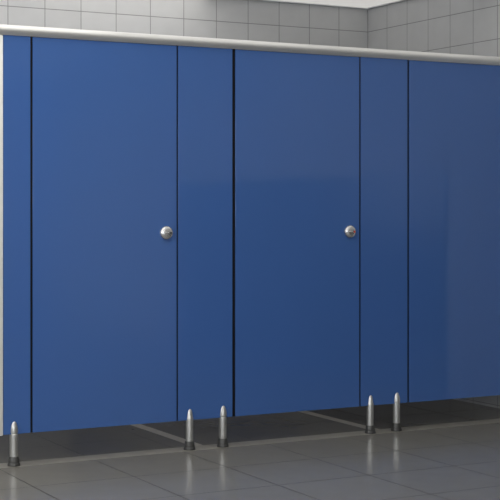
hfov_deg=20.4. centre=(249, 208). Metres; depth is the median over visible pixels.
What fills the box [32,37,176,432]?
door
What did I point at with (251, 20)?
wall
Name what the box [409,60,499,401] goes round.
door
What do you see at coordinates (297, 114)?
door
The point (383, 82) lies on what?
panel
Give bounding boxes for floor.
[0,399,499,499]
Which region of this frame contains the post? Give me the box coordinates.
[0,35,2,435]
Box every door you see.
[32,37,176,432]
[235,49,358,415]
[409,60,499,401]
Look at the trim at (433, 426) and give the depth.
7.08 m
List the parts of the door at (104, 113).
lock knob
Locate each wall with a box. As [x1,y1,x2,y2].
[0,0,367,47]
[368,0,499,407]
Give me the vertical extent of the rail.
0.049 m
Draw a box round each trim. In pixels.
[0,418,499,467]
[132,424,200,445]
[297,411,378,429]
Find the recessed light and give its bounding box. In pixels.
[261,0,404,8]
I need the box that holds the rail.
[0,24,499,65]
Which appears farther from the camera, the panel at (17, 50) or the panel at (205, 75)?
the panel at (205, 75)
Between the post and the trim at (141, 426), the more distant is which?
the trim at (141, 426)
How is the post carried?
attached to the panel at (17, 50)
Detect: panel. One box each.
[3,35,31,466]
[176,45,234,450]
[359,57,408,433]
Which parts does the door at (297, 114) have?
lock knob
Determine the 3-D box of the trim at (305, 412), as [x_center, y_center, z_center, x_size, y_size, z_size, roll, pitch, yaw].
[0.263,1.200,8.295,0.060,0.011,1.760,0,0,-28]
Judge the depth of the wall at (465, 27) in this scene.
8.85 m
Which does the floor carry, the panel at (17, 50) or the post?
the panel at (17, 50)
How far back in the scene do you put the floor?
6.53 m

